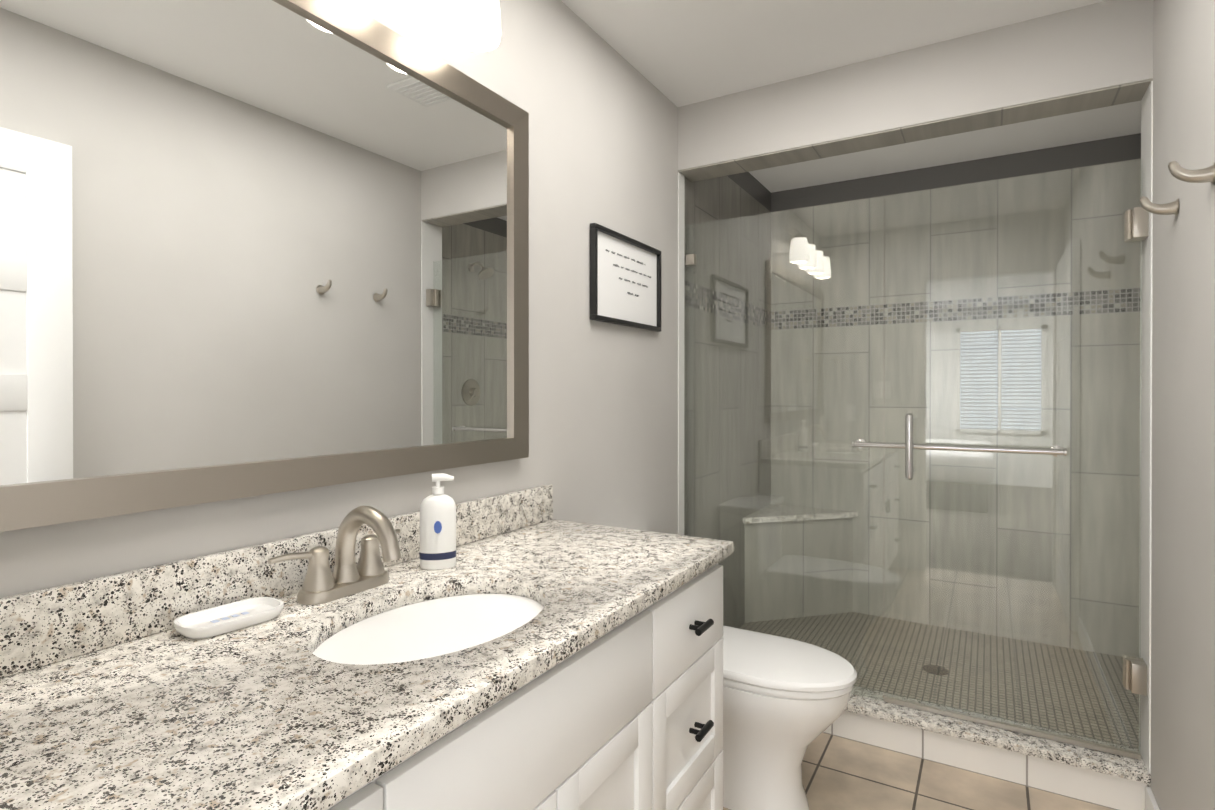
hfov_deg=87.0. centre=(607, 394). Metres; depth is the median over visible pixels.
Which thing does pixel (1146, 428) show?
trim
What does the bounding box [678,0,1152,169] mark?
wall
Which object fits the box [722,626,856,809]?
toilet
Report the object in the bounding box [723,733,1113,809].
floor
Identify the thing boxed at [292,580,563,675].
sink
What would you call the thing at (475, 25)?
sconce
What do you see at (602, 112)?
wall
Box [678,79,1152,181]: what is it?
trim
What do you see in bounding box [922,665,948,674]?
floor drain
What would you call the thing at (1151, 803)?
baseboard
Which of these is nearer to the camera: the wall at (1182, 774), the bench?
the wall at (1182, 774)
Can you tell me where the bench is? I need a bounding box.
[743,504,857,622]
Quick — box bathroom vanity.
[308,548,733,809]
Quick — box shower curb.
[823,686,1150,809]
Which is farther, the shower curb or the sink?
the shower curb
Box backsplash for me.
[0,484,555,675]
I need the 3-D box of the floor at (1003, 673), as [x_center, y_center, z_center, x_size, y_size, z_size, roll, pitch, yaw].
[1.424,1.229,2.835,1.770,0.040,1.182,0,0,31]
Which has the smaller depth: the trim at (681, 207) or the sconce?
the sconce
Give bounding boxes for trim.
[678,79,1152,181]
[678,172,684,534]
[1139,81,1152,773]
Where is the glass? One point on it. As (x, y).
(1135, 221)
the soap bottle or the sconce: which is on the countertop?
the soap bottle
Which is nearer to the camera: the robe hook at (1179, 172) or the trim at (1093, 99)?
the robe hook at (1179, 172)
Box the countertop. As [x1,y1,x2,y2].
[0,520,733,809]
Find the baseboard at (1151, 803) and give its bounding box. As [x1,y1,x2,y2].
[1145,786,1159,809]
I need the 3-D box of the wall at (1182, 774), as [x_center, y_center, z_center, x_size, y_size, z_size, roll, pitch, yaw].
[1.090,0.037,0.783,0.250,2.440,2.700,0,0,31]
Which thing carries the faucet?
on the countertop
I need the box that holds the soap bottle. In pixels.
[419,473,455,569]
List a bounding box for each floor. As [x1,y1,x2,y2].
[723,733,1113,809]
[739,612,1138,748]
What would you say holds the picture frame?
attached to the wall at (602, 112)
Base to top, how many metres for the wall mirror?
0.939 m
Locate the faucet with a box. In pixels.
[264,506,407,607]
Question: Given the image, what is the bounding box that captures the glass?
[685,159,1148,759]
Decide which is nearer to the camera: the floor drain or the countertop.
the countertop
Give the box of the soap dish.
[173,597,283,638]
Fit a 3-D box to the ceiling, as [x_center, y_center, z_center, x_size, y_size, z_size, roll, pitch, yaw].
[0.762,-1.236,1.713,1.970,0.100,3.970,0,0,31]
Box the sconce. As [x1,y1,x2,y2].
[390,0,500,51]
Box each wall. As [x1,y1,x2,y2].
[0,0,770,628]
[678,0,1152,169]
[771,133,1140,657]
[1150,0,1214,809]
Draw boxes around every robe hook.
[1139,196,1178,215]
[1168,161,1214,184]
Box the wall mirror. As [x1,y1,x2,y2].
[0,0,528,531]
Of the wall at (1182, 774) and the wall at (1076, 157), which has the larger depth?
the wall at (1076, 157)
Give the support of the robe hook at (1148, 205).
attached to the wall at (1182, 774)
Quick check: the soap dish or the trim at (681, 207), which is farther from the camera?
the trim at (681, 207)
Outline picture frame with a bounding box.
[590,223,660,331]
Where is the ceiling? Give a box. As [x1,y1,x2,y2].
[561,0,1140,192]
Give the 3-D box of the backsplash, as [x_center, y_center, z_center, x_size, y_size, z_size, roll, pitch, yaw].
[-0.554,0.312,1.215,0.020,0.099,1.512,0,0,31]

